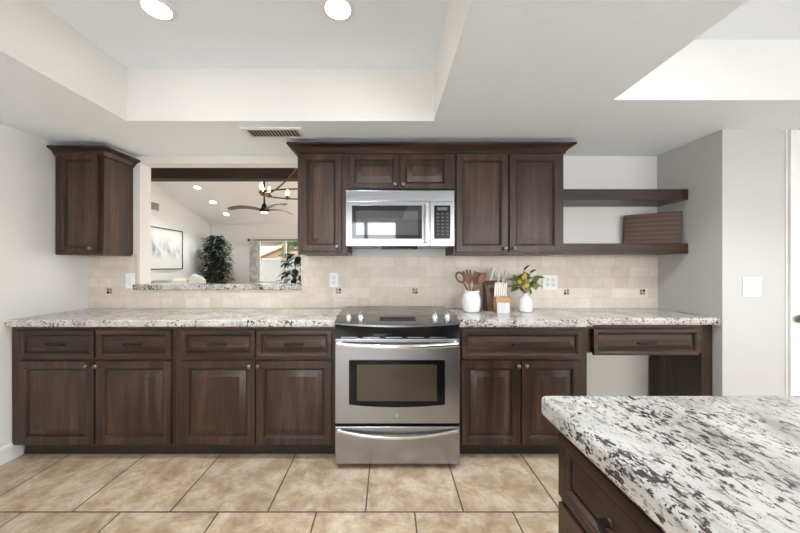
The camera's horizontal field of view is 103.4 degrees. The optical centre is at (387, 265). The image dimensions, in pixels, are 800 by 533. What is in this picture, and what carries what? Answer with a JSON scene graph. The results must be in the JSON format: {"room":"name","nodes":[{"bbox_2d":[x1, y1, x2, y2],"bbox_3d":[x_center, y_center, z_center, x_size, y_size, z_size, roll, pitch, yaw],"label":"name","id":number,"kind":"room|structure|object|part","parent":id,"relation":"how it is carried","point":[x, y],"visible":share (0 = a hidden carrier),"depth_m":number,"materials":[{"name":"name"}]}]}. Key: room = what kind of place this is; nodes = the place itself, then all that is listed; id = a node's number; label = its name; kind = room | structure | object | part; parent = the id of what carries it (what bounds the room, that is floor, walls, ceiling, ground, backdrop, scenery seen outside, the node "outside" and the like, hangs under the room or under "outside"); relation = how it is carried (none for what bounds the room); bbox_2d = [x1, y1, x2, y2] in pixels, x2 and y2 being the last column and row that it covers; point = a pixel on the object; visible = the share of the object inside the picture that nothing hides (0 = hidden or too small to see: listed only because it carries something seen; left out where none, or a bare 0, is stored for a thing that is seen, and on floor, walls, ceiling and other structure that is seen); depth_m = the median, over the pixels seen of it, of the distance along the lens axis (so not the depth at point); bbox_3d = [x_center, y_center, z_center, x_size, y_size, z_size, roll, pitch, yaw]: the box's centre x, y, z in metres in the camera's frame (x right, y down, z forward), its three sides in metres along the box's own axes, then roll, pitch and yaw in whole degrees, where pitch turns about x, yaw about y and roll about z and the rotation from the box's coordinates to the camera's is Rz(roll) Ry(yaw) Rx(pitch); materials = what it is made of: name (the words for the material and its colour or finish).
{"room":"kitchen","nodes":[
{"label":"kitchen","id":0,"kind":"room"},
{"bbox_2d":[0,123,87,451],"bbox_3d":[-2.480,-0.060,-0.320,0.120,2.600,5.760,0,0,0],"label":"wall","id":1,"kind":"structure","parent":0,"point":[35,280],"depth_m":2.12,"materials":[{"name":"white paint"}]},
{"bbox_2d":[0,443,23,465],"bbox_3d":[-2.412,1.188,-0.557,0.016,0.105,5.285,0,0,0],"label":"baseboard","id":2,"kind":"structure","parent":1,"relation":"attached to","point":[8,452],"depth_m":2.01,"materials":[{"name":"white paint"}]},
{"bbox_2d":[151,182,209,282],"bbox_3d":[-4.840,-0.435,5.590,0.100,3.350,5.820,0,0,0],"label":"wall","id":3,"kind":"structure","parent":0,"point":[172,214],"depth_m":7.40,"materials":[{"name":"white paint"}]},
{"bbox_2d":[151,202,158,210],"bbox_3d":[-4.782,-1.225,6.375,0.015,0.150,0.450,0,0,0],"label":"air vent","id":4,"kind":"object","parent":3,"relation":"in","point":[155,206],"visible":0.6,"depth_m":6.48,"materials":[{"name":"grey metal"}]},
{"bbox_2d":[151,226,182,269],"bbox_3d":[-4.772,-0.365,6.590,0.034,0.880,1.480,0,0,0],"label":"framed picture","id":5,"kind":"object","parent":3,"relation":"attached to","point":[166,244],"visible":0.52,"depth_m":6.80,"materials":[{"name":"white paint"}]},
{"bbox_2d":[151,168,297,181],"bbox_3d":[-0.645,-1.508,5.100,8.290,0.240,0.200,0,0,0],"label":"beam","id":6,"kind":"structure","parent":3,"relation":"attached to","point":[157,174],"depth_m":5.00,"materials":[{"name":"brown wood"}]},
{"bbox_2d":[153,182,297,223],"bbox_3d":[-0.645,-1.666,5.640,8.530,1.128,5.920,0,0,0],"label":"ceiling","id":7,"kind":"structure","parent":0,"point":[226,194],"depth_m":7.20,"materials":[{"name":"white paint"}]},
{"bbox_2d":[227,182,292,214],"bbox_3d":[-2.272,-1.431,6.212,1.352,0.858,0.945,0,0,20],"label":"ceiling fan","id":8,"kind":"object","parent":7,"relation":"hanging from","point":[264,209],"visible":0.79,"depth_m":5.98,"materials":[{"name":"brown wood"}]},
{"bbox_3d":[-2.738,-1.098,6.012,0.622,0.090,0.118,0,0,0],"label":"blade","id":9,"kind":"part","parent":8,"relation":"part of","materials":[{"name":"brown wood"}]},
{"bbox_3d":[-2.349,-1.108,6.000,0.180,0.171,0.180,0,0,0],"label":"motor","id":10,"kind":"part","parent":8,"relation":"part of","materials":[{"name":"brown metal"}]},
{"bbox_3d":[-2.041,-1.098,5.760,0.620,0.090,0.116,0,0,38],"label":"blade","id":11,"kind":"part","parent":8,"relation":"part of","materials":[{"name":"brown wood"}]},
{"bbox_3d":[-2.166,-1.098,6.344,0.116,0.090,0.620,0,0,28],"label":"blade","id":12,"kind":"part","parent":8,"relation":"part of","materials":[{"name":"brown wood"}]},
{"bbox_2d":[258,168,297,199],"bbox_3d":[-0.960,-1.305,3.706,1.089,0.962,0.570,0,0,0],"label":"chandelier","id":13,"kind":"object","parent":7,"relation":"hanging from","point":[269,190],"visible":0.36,"depth_m":3.69,"materials":[{"name":"brown metal"}]},
{"bbox_2d":[210,224,297,282],"bbox_3d":[-0.645,0.015,8.560,8.530,2.450,0.120,0,0,0],"label":"wall","id":14,"kind":"structure","parent":0,"point":[237,234],"depth_m":8.50,"materials":[{"name":"white paint"}]},
{"bbox_2d":[247,239,297,240],"bbox_3d":[-2.755,-0.690,8.425,1.950,0.060,0.149,0,0,0],"label":"curtain rod","id":15,"kind":"object","parent":14,"relation":"attached to","point":[247,239],"visible":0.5,"depth_m":8.38,"materials":[{"name":"black metal"}]},
{"bbox_2d":[249,239,256,282],"bbox_3d":[-3.574,0.245,8.379,0.213,1.930,0.073,0,0,0],"label":"curtain","id":16,"kind":"object","parent":15,"relation":"hanging from","point":[252,244],"visible":0.59,"depth_m":8.36,"materials":[{"name":"fabric"}]},
{"bbox_2d":[257,241,299,282],"bbox_3d":[-2.780,-0.125,8.540,1.480,1.210,0.060,0,0,0],"label":"window","id":17,"kind":"structure","parent":14,"relation":"in","point":[258,242],"depth_m":8.51,"materials":[{"name":"white paint"}]},
{"bbox_2d":[0,452,560,532],"bbox_3d":[0.050,1.290,2.650,10.100,0.100,11.900,0,0,0],"label":"floor","id":18,"kind":"structure","parent":0,"point":[40,492],"depth_m":1.70,"materials":[{"name":"tile"}]},
{"bbox_2d":[12,327,181,452],"bbox_3d":[-1.891,0.813,2.256,1.051,0.854,0.569,0,0,0],"label":"base cabinet","id":19,"kind":"object","parent":18,"relation":"on","point":[75,389],"visible":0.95,"depth_m":2.01,"materials":[{"name":"brown wood"}]},
{"bbox_3d":[-2.115,0.499,1.991,0.127,0.022,0.039,0,0,0],"label":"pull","id":20,"kind":"part","parent":19,"relation":"part of","materials":[{"name":"brown metal"}]},
{"bbox_3d":[-2.115,0.499,2.020,0.484,0.181,0.020,0,0,0],"label":"drawer","id":21,"kind":"part","parent":19,"relation":"part of","materials":[{"name":"brown wood"}]},
{"bbox_3d":[-2.115,0.872,2.020,0.484,0.532,0.020,0,0,0],"label":"door","id":22,"kind":"part","parent":19,"relation":"part of","materials":[{"name":"brown wood"}]},
{"bbox_3d":[-1.623,0.499,1.991,0.127,0.022,0.039,0,0,0],"label":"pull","id":23,"kind":"part","parent":19,"relation":"part of","materials":[{"name":"brown metal"}]},
{"bbox_3d":[-1.623,0.499,2.020,0.480,0.181,0.020,0,0,0],"label":"drawer","id":24,"kind":"part","parent":19,"relation":"part of","materials":[{"name":"brown wood"}]},
{"bbox_3d":[-1.623,0.872,2.020,0.480,0.532,0.020,0,0,0],"label":"door","id":25,"kind":"part","parent":19,"relation":"part of","materials":[{"name":"brown wood"}]},
{"bbox_2d":[4,308,343,326],"bbox_3d":[-1.373,0.363,2.266,2.087,0.046,0.562,0,0,0],"label":"countertop","id":26,"kind":"structure","parent":19,"relation":"on","point":[89,317],"depth_m":2.05,"materials":[{"name":"stone"}]},
{"bbox_2d":[151,278,189,282],"bbox_3d":[-4.275,0.757,6.500,0.950,0.965,2.000,0,0,0],"label":"sofa","id":27,"kind":"object","parent":18,"relation":"on","point":[187,279],"visible":0.02,"depth_m":6.48,"materials":[{"name":"beige fabric"}]},
{"bbox_2d":[151,280,169,282],"bbox_3d":[-4.330,0.460,5.970,0.199,0.378,0.486,0,0,4],"label":"throw pillow","id":28,"kind":"object","parent":27,"relation":"on","point":[158,281],"visible":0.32,"depth_m":5.95,"materials":[{"name":"beige fabric"}]},
{"bbox_2d":[169,278,186,282],"bbox_3d":[-4.330,0.440,6.460,0.218,0.394,0.506,0,0,6],"label":"throw pillow","id":29,"kind":"object","parent":27,"relation":"on","point":[173,280],"visible":0.34,"depth_m":6.38,"materials":[{"name":"beige fabric"}]},
{"bbox_2d":[188,274,205,282],"bbox_3d":[-4.270,0.420,7.030,0.188,0.490,0.524,0,0,9],"label":"throw pillow","id":30,"kind":"object","parent":27,"relation":"on","point":[194,278],"visible":0.44,"depth_m":6.93,"materials":[{"name":"white fabric"}]},
{"bbox_2d":[196,235,234,282],"bbox_3d":[-4.331,0.233,7.967,0.882,2.014,0.884,0,0,-20],"label":"ficus tree","id":31,"kind":"object","parent":18,"relation":"on","point":[214,260],"visible":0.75,"depth_m":7.83,"materials":[{"name":"green plant"}]},
{"bbox_2d":[176,327,335,452],"bbox_3d":[-0.848,0.813,2.256,1.032,0.854,0.569,0,0,0],"label":"base cabinet","id":32,"kind":"object","parent":18,"relation":"on","point":[239,389],"visible":0.97,"depth_m":2.01,"materials":[{"name":"brown wood"}]},
{"bbox_3d":[-1.084,0.499,1.991,0.127,0.022,0.039,0,0,0],"label":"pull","id":33,"kind":"part","parent":32,"relation":"part of","materials":[{"name":"brown metal"}]},
{"bbox_3d":[-1.084,0.499,2.020,0.470,0.181,0.020,0,0,0],"label":"drawer","id":34,"kind":"part","parent":32,"relation":"part of","materials":[{"name":"brown wood"}]},
{"bbox_3d":[-1.084,0.872,2.020,0.470,0.532,0.020,0,0,0],"label":"door","id":35,"kind":"part","parent":32,"relation":"part of","materials":[{"name":"brown wood"}]},
{"bbox_3d":[-0.598,0.499,1.991,0.127,0.022,0.039,0,0,0],"label":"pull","id":36,"kind":"part","parent":32,"relation":"part of","materials":[{"name":"brown metal"}]},
{"bbox_3d":[-0.598,0.499,2.020,0.479,0.181,0.020,0,0,0],"label":"drawer","id":37,"kind":"part","parent":32,"relation":"part of","materials":[{"name":"brown wood"}]},
{"bbox_3d":[-0.598,0.872,2.020,0.479,0.532,0.020,0,0,0],"label":"door","id":38,"kind":"part","parent":32,"relation":"part of","materials":[{"name":"brown wood"}]},
{"bbox_2d":[274,253,300,282],"bbox_3d":[-1.812,0.487,6.207,0.794,1.505,0.866,0,0,0],"label":"rubber plant","id":39,"kind":"object","parent":18,"relation":"on","point":[294,273],"visible":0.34,"depth_m":6.09,"materials":[{"name":"green plant"}]},
{"bbox_2d":[335,306,459,463],"bbox_3d":[0.057,0.763,2.209,0.790,0.955,0.673,0,0,0],"label":"range","id":40,"kind":"object","parent":18,"relation":"on","point":[397,368],"visible":1,"depth_m":1.93,"materials":[{"name":"silver metal"}]},
{"bbox_3d":[-0.251,0.314,1.999,0.048,0.057,0.051,0,0,0],"label":"knob","id":41,"kind":"part","parent":40,"relation":"part of","materials":[{"name":"metal"}]},
{"bbox_3d":[-0.174,0.314,1.999,0.048,0.057,0.051,0,0,0],"label":"knob","id":42,"kind":"part","parent":40,"relation":"part of","materials":[{"name":"metal"}]},
{"bbox_2d":[336,306,456,317],"bbox_3d":[0.057,0.331,2.303,0.790,0.018,0.486,0,0,0],"label":"cooktop","id":43,"kind":"object","parent":40,"relation":"in","point":[367,311],"depth_m":2.24,"materials":[{"name":"black glass"}]},
{"bbox_3d":[0.057,1.093,1.948,0.760,0.228,0.045,0,0,0],"label":"storage drawer","id":44,"kind":"part","parent":40,"relation":"part of","materials":[{"name":"metal"}]},
{"bbox_3d":[0.058,1.016,1.907,0.731,0.054,0.043,0,0,0],"label":"handle","id":45,"kind":"part","parent":40,"relation":"part of","materials":[{"name":"metal"}]},
{"bbox_3d":[0.057,0.702,1.948,0.760,0.518,0.045,0,0,0],"label":"oven door","id":46,"kind":"part","parent":40,"relation":"part of","materials":[{"name":"metal"}]},
{"bbox_3d":[0.057,0.346,1.982,0.770,0.046,0.154,0,0,0],"label":"control panel","id":47,"kind":"part","parent":40,"relation":"part of","materials":[{"name":"silver metal"}]},
{"bbox_3d":[0.058,0.478,1.901,0.731,0.034,0.055,0,0,0],"label":"handle","id":48,"kind":"part","parent":40,"relation":"part of","materials":[{"name":"metal"}]},
{"bbox_3d":[0.295,0.314,1.999,0.048,0.057,0.051,0,0,0],"label":"knob","id":49,"kind":"part","parent":40,"relation":"part of","materials":[{"name":"metal"}]},
{"bbox_3d":[0.373,0.314,1.999,0.048,0.057,0.051,0,0,0],"label":"knob","id":50,"kind":"part","parent":40,"relation":"part of","materials":[{"name":"metal"}]},
{"bbox_2d":[458,327,586,452],"bbox_3d":[0.862,0.813,2.256,0.832,0.854,0.569,0,0,0],"label":"base cabinet","id":51,"kind":"object","parent":18,"relation":"on","point":[506,373],"visible":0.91,"depth_m":2.01,"materials":[{"name":"brown wood"}]},
{"bbox_3d":[0.655,0.872,2.020,0.374,0.532,0.020,0,0,0],"label":"door","id":52,"kind":"part","parent":51,"relation":"part of","materials":[{"name":"brown wood"}]},
{"bbox_3d":[0.853,0.499,2.020,0.762,0.181,0.020,0,0,0],"label":"drawer","id":53,"kind":"part","parent":51,"relation":"part of","materials":[{"name":"brown wood"}]},
{"bbox_3d":[0.853,0.499,1.991,0.127,0.022,0.039,0,0,0],"label":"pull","id":54,"kind":"part","parent":51,"relation":"part of","materials":[{"name":"brown metal"}]},
{"bbox_3d":[1.041,0.872,2.020,0.378,0.532,0.020,0,0,0],"label":"door","id":55,"kind":"part","parent":51,"relation":"part of","materials":[{"name":"brown wood"}]},
{"bbox_2d":[447,308,719,326],"bbox_3d":[1.310,0.363,2.266,1.732,0.046,0.562,0,0,0],"label":"countertop","id":56,"kind":"structure","parent":51,"relation":"on","point":[539,317],"depth_m":2.07,"materials":[{"name":"stone"}]},
{"bbox_2d":[462,290,480,312],"bbox_3d":[0.621,0.261,2.355,0.138,0.158,0.138,0,0,0],"label":"utensil crock","id":57,"kind":"object","parent":56,"relation":"on","point":[471,300],"visible":0.97,"depth_m":2.30,"materials":[{"name":"white ceramic"}]},
{"bbox_2d":[455,272,468,290],"bbox_3d":[0.590,0.177,2.355,0.177,0.272,0.013,0,0,0],"label":"wooden spoon","id":58,"kind":"object","parent":57,"relation":"in","point":[461,273],"visible":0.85,"depth_m":2.35,"materials":[{"name":"brown wood"}]},
{"bbox_2d":[463,270,471,290],"bbox_3d":[0.600,0.169,2.340,0.100,0.285,0.026,0,0,-18],"label":"wooden fork","id":59,"kind":"object","parent":57,"relation":"in","point":[468,277],"visible":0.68,"depth_m":2.33,"materials":[{"name":"brown wood"}]},
{"bbox_2d":[472,271,480,290],"bbox_3d":[0.655,0.174,2.366,0.140,0.275,0.020,0,0,-10],"label":"wooden spatula","id":60,"kind":"object","parent":57,"relation":"in","point":[476,275],"visible":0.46,"depth_m":2.37,"materials":[{"name":"brown wood"}]},
{"bbox_2d":[474,272,486,290],"bbox_3d":[0.648,0.179,2.344,0.167,0.266,0.016,0,0,12],"label":"wooden spoon","id":61,"kind":"object","parent":57,"relation":"in","point":[483,276],"visible":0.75,"depth_m":2.33,"materials":[{"name":"brown wood"}]},
{"bbox_2d":[482,281,510,311],"bbox_3d":[0.830,0.226,2.425,0.156,0.227,0.180,0,0,0],"label":"knife block","id":62,"kind":"object","parent":56,"relation":"on","point":[488,286],"visible":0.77,"depth_m":2.40,"materials":[{"name":"brown wood"}]},
{"bbox_2d":[488,267,494,280],"bbox_3d":[0.803,0.110,2.472,0.070,0.202,0.029,0,0,44],"label":"carving knife","id":63,"kind":"object","parent":62,"relation":"in","point":[492,268],"visible":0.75,"depth_m":2.45,"materials":[{"name":"metal"}]},
{"bbox_2d":[494,282,496,305],"bbox_3d":[0.804,0.211,2.373,0.014,0.181,0.041,0,0,36],"label":"steak knife","id":64,"kind":"object","parent":62,"relation":"in","point":[495,282],"visible":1,"depth_m":2.37,"materials":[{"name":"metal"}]},
{"bbox_2d":[495,270,502,281],"bbox_3d":[0.859,0.113,2.455,0.063,0.167,0.026,0,0,0],"label":"scissors","id":65,"kind":"object","parent":62,"relation":"in","point":[496,270],"visible":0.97,"depth_m":2.44,"materials":[{"name":"white plastic"}]},
{"bbox_2d":[497,302,509,313],"bbox_3d":[0.835,0.303,2.285,0.066,0.072,0.066,0,0,43],"label":"box","id":66,"kind":"object","parent":56,"relation":"on","point":[504,308],"visible":1,"depth_m":2.26,"materials":[{"name":"white paint"}]},
{"bbox_2d":[518,293,532,311],"bbox_3d":[1.025,0.271,2.360,0.098,0.139,0.097,0,0,0],"label":"vase","id":67,"kind":"object","parent":56,"relation":"on","point":[524,301],"visible":0.98,"depth_m":2.32,"materials":[{"name":"white ceramic"}]},
{"bbox_2d":[507,265,544,293],"bbox_3d":[1.015,0.152,2.346,0.266,0.317,0.191,0,0,-14],"label":"sprigs","id":68,"kind":"object","parent":67,"relation":"in","point":[525,277],"visible":0.94,"depth_m":2.34,"materials":[{"name":"green plant"}]},
{"bbox_2d":[558,432,664,532],"bbox_3d":[1.040,0.817,0.054,1.319,0.846,1.508,0,0,0],"label":"base cabinet","id":69,"kind":"object","parent":18,"relation":"on","point":[590,502],"visible":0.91,"depth_m":0.67,"materials":[{"name":"brown wood"}]},
{"bbox_3d":[0.432,0.717,0.543,0.020,0.263,0.486,0,0,0],"label":"drawer","id":70,"kind":"part","parent":69,"relation":"part of","materials":[{"name":"brown wood"}]},
{"bbox_3d":[0.402,0.490,0.543,0.041,0.021,0.142,0,0,0],"label":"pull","id":71,"kind":"part","parent":69,"relation":"part of","materials":[{"name":"silver metal"}]},
{"bbox_2d":[541,396,799,532],"bbox_3d":[1.076,0.367,0.044,1.348,0.054,1.588,0,0,0],"label":"countertop","id":72,"kind":"structure","parent":69,"relation":"on","point":[691,464],"depth_m":0.58,"materials":[{"name":"stone"}]},
{"bbox_2d":[587,325,711,395],"bbox_3d":[1.728,0.813,2.295,0.896,0.854,0.491,0,0,0],"label":"base cabinet","id":73,"kind":"object","parent":18,"relation":"on","point":[680,355],"visible":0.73,"depth_m":2.12,"materials":[{"name":"brown wood"}]},
{"bbox_3d":[1.710,0.504,2.098,0.697,0.173,0.020,0,0,0],"label":"drawer","id":74,"kind":"part","parent":73,"relation":"part of","materials":[{"name":"brown wood"}]},
{"bbox_3d":[1.710,0.508,2.069,0.132,0.021,0.039,0,0,0],"label":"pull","id":75,"kind":"part","parent":73,"relation":"part of","materials":[{"name":"brown metal"}]},
{"bbox_3d":[2.140,0.813,2.329,0.073,0.853,0.421,0,0,0],"label":"panel","id":76,"kind":"part","parent":73,"relation":"part of","materials":[{"name":"brown wood"}]},
{"bbox_2d":[132,156,656,395],"bbox_3d":[-0.650,-0.135,2.620,8.500,2.750,0.120,0,0,0],"label":"wall","id":77,"kind":"structure","parent":0,"point":[607,375],"depth_m":2.56,"materials":[{"name":"white paint"}]},
{"bbox_2d":[46,145,140,255],"bbox_3d":[-2.209,-0.468,2.397,0.413,0.772,0.323,0,0,0],"label":"upper cabinet","id":78,"kind":"object","parent":77,"relation":"attached to","point":[94,183],"visible":1,"depth_m":2.29,"materials":[{"name":"brown wood"}]},
{"bbox_3d":[-2.240,-0.451,2.285,0.291,0.716,0.020,0,0,0],"label":"door","id":79,"kind":"part","parent":78,"relation":"part of","materials":[{"name":"brown wood"}]},
{"bbox_3d":[-2.209,-0.824,2.397,0.413,0.060,0.323,0,0,0],"label":"crown","id":80,"kind":"part","parent":78,"relation":"part of","materials":[{"name":"brown wood"}]},
{"bbox_2d":[133,283,301,289],"bbox_3d":[-1.369,0.170,2.618,1.352,0.044,0.185,0,0,0],"label":"sill","id":81,"kind":"structure","parent":77,"relation":"attached to","point":[152,286],"depth_m":2.52,"materials":[{"name":"stone"}]},
{"bbox_2d":[298,154,351,255],"bbox_3d":[-0.465,-0.441,2.371,0.349,0.718,0.374,0,0,0],"label":"upper cabinet","id":82,"kind":"object","parent":77,"relation":"attached to","point":[322,178],"visible":0.95,"depth_m":2.22,"materials":[{"name":"brown wood"}]},
{"bbox_2d":[88,254,657,307],"bbox_3d":[-0.120,0.123,2.552,4.596,0.434,0.015,0,0,0],"label":"backsplash","id":83,"kind":"structure","parent":77,"relation":"attached to","point":[583,281],"depth_m":2.55,"materials":[{"name":"beige tile"}]},
{"bbox_2d":[125,273,134,288],"bbox_3d":[-2.076,0.121,2.543,0.074,0.122,0.010,0,0,0],"label":"switch plate","id":84,"kind":"object","parent":83,"relation":"attached to","point":[129,277],"visible":1,"depth_m":2.54,"materials":[{"name":"white plastic"}]},
{"bbox_3d":[-2.042,0.027,2.552,0.056,0.242,0.015,0,0,0],"label":"edge trim","id":85,"kind":"part","parent":83,"relation":"part of","materials":[{"name":"beige tile"}]},
{"bbox_3d":[-0.692,0.033,2.552,0.018,0.230,0.015,0,0,0],"label":"edge trim","id":86,"kind":"part","parent":83,"relation":"part of","materials":[{"name":"beige tile"}]},
{"bbox_2d":[329,273,337,286],"bbox_3d":[-0.435,0.113,2.543,0.072,0.118,0.010,0,0,0],"label":"outlet","id":87,"kind":"object","parent":83,"relation":"attached to","point":[333,277],"visible":1,"depth_m":2.54,"materials":[{"name":"white plastic"}]},
{"bbox_2d":[543,275,557,289],"bbox_3d":[1.306,0.131,2.543,0.118,0.118,0.010,0,0,0],"label":"outlet","id":88,"kind":"object","parent":83,"relation":"attached to","point":[550,282],"visible":1,"depth_m":2.54,"materials":[{"name":"white plastic"}]},
{"bbox_2d":[347,154,452,189],"bbox_3d":[0.087,-0.670,2.371,0.752,0.259,0.374,0,0,0],"label":"upper cabinet","id":89,"kind":"object","parent":77,"relation":"attached to","point":[364,171],"visible":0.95,"depth_m":2.22,"materials":[{"name":"brown wood"}]},
{"bbox_3d":[-0.099,-0.662,2.225,0.346,0.240,0.020,0,0,0],"label":"door","id":90,"kind":"part","parent":89,"relation":"part of","materials":[{"name":"brown wood"}]},
{"bbox_2d":[346,190,453,249],"bbox_3d":[0.084,-0.323,2.345,0.753,0.404,0.401,0,0,0],"label":"microwave","id":91,"kind":"object","parent":89,"relation":"attached to","point":[375,219],"visible":1,"depth_m":2.19,"materials":[{"name":"silver metal"}]},
{"bbox_3d":[-0.001,-0.293,2.203,0.582,0.313,0.034,0,0,0],"label":"door","id":92,"kind":"part","parent":91,"relation":"part of","materials":[{"name":"metal"}]},
{"bbox_3d":[0.084,-0.488,2.205,0.753,0.073,0.030,0,0,0],"label":"vent panel","id":93,"kind":"part","parent":91,"relation":"part of","materials":[{"name":"metal"}]},
{"bbox_3d":[0.263,-0.296,2.167,0.022,0.274,0.043,0,0,0],"label":"handle","id":94,"kind":"part","parent":91,"relation":"part of","materials":[{"name":"metal"}]},
{"bbox_3d":[0.375,-0.304,2.186,0.113,0.231,0.008,0,0,0],"label":"control panel","id":95,"kind":"part","parent":91,"relation":"part of","materials":[{"name":"black plastic"}]},
{"bbox_3d":[0.259,-0.662,2.225,0.348,0.240,0.020,0,0,0],"label":"door","id":96,"kind":"part","parent":89,"relation":"part of","materials":[{"name":"brown wood"}]},
{"bbox_2d":[445,154,562,255],"bbox_3d":[0.853,-0.441,2.371,0.778,0.718,0.374,0,0,0],"label":"upper cabinet","id":97,"kind":"object","parent":77,"relation":"attached to","point":[505,204],"visible":0.98,"depth_m":2.22,"materials":[{"name":"brown wood"}]},
{"bbox_2d":[286,142,576,156],"bbox_3d":[0.301,-0.824,2.366,2.001,0.060,0.383,0,0,0],"label":"crown molding","id":98,"kind":"structure","parent":97,"relation":"attached to","point":[297,148],"depth_m":2.21,"materials":[{"name":"brown wood"}]},
{"bbox_3d":[0.661,-0.442,2.225,0.365,0.690,0.020,0,0,0],"label":"door","id":99,"kind":"part","parent":97,"relation":"part of","materials":[{"name":"brown wood"}]},
{"bbox_3d":[1.035,-0.442,2.225,0.364,0.690,0.020,0,0,0],"label":"door","id":100,"kind":"part","parent":97,"relation":"part of","materials":[{"name":"brown wood"}]},
{"bbox_2d":[562,243,687,254],"bbox_3d":[1.710,-0.127,2.424,0.934,0.074,0.268,0,0,0],"label":"floating shelf","id":101,"kind":"object","parent":77,"relation":"attached to","point":[568,248],"visible":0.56,"depth_m":2.29,"materials":[{"name":"brown wood"}]},
{"bbox_2d":[624,211,681,242],"bbox_3d":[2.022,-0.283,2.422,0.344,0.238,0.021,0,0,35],"label":"basket","id":102,"kind":"object","parent":101,"relation":"on","point":[666,227],"visible":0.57,"depth_m":2.41,"materials":[{"name":"brown wicker"}]},
{"bbox_2d":[563,189,687,206],"bbox_3d":[1.710,-0.519,2.424,0.934,0.078,0.268,0,0,0],"label":"floating shelf","id":103,"kind":"object","parent":77,"relation":"attached to","point":[571,197],"visible":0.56,"depth_m":2.29,"materials":[{"name":"brown wood"}]},
{"bbox_2d":[0,0,799,155],"bbox_3d":[1.290,-1.103,-0.380,7.660,0.424,5.880,0,0,0],"label":"ceiling","id":104,"kind":"structure","parent":0,"point":[606,77],"depth_m":1.70,"materials":[{"name":"white paint"}]},
{"bbox_2d":[136,0,176,21],"bbox_3d":[-1.090,-1.212,1.491,0.156,0.007,0.156,0,0,0],"label":"recessed light","id":105,"kind":"object","parent":104,"relation":"in","point":[161,10],"visible":1,"depth_m":1.49,"materials":[{"name":"white paint"}]},
{"bbox_2d":[141,0,171,18],"bbox_3d":[-1.090,-1.214,1.491,0.118,0.003,0.118,0,0,0],"label":"diffuser","id":106,"kind":"object","parent":105,"relation":"attached to","point":[157,9],"depth_m":1.49,"materials":[{"name":"white plastic"}]},
{"bbox_2d":[239,127,307,138],"bbox_3d":[-0.756,-0.885,2.110,0.398,0.011,0.170,0,0,0],"label":"ceiling vent","id":107,"kind":"object","parent":104,"relation":"in","point":[251,132],"visible":1,"depth_m":2.11,"materials":[{"name":"white metal"}]},
{"bbox_2d":[321,0,354,21],"bbox_3d":[-0.236,-1.212,1.491,0.156,0.007,0.156,0,0,0],"label":"recessed light","id":108,"kind":"object","parent":104,"relation":"in","point":[336,10],"visible":1,"depth_m":1.49,"materials":[{"name":"white paint"}]},
{"bbox_2d":[325,0,349,18],"bbox_3d":[-0.236,-1.214,1.491,0.118,0.003,0.118,0,0,0],"label":"diffuser","id":109,"kind":"object","parent":108,"relation":"attached to","point":[334,9],"depth_m":1.49,"materials":[{"name":"white plastic"}]},
{"bbox_2d":[657,129,799,395],"bbox_3d":[3.590,-0.060,2.310,2.820,2.600,0.500,0,0,0],"label":"wall","id":110,"kind":"structure","parent":0,"point":[733,213],"depth_m":2.06,"materials":[{"name":"grey paint"}]},
{"bbox_2d":[743,277,760,296],"bbox_3d":[2.370,0.137,2.055,0.120,0.125,0.010,0,0,0],"label":"switch plate","id":111,"kind":"object","parent":110,"relation":"attached to","point":[751,285],"visible":1,"depth_m":2.05,"materials":[{"name":"white plastic"}]},
{"bbox_2d":[785,129,787,395],"bbox_3d":[2.592,0.174,2.056,0.008,2.131,0.008,0,0,0],"label":"trim","id":112,"kind":"structure","parent":110,"relation":"attached to","point":[786,130],"depth_m":2.05,"materials":[{"name":"white paint"}]},
{"bbox_2d":[788,130,799,395],"bbox_3d":[3.020,0.174,2.017,0.824,2.111,0.086,0,0,0],"label":"door","id":113,"kind":"structure","parent":110,"relation":"in","point":[793,135],"depth_m":2.04,"materials":[{"name":"white paint"}]},
{"label":"outside","id":114,"kind":"structure","parent":0,"visible":0},
{"bbox_3d":[0.000,1.340,19.310,40.000,0.100,21.380,0,0,0],"label":"ground","id":115,"kind":"structure","parent":114,"visible":0},
{"bbox_2d":[261,258,300,280],"bbox_3d":[-2.500,0.500,12.100,13.000,1.580,0.260,0,0,0],"label":"wall","id":116,"kind":"structure","parent":115,"relation":"on","point":[271,269],"depth_m":12.00,"materials":[{"name":"grey paint"}]},
{"bbox_2d":[278,242,297,257],"bbox_3d":[-3.812,-0.159,13.410,1.725,2.897,1.776,0,0,-28],"label":"shrub","id":117,"kind":"object","parent":115,"relation":"on","point":[290,244],"visible":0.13,"depth_m":13.02,"materials":[{"name":"green plant"}]},
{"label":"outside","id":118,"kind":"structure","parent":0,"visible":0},
{"bbox_2d":[261,242,300,257],"bbox_3d":[-5.500,-1.360,19.350,8.600,5.200,5.300,0,0,0],"label":"neighbor roof","id":119,"kind":"structure","parent":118,"point":[273,252],"depth_m":17.00,"materials":[{"name":"brown paint"}]}
]}

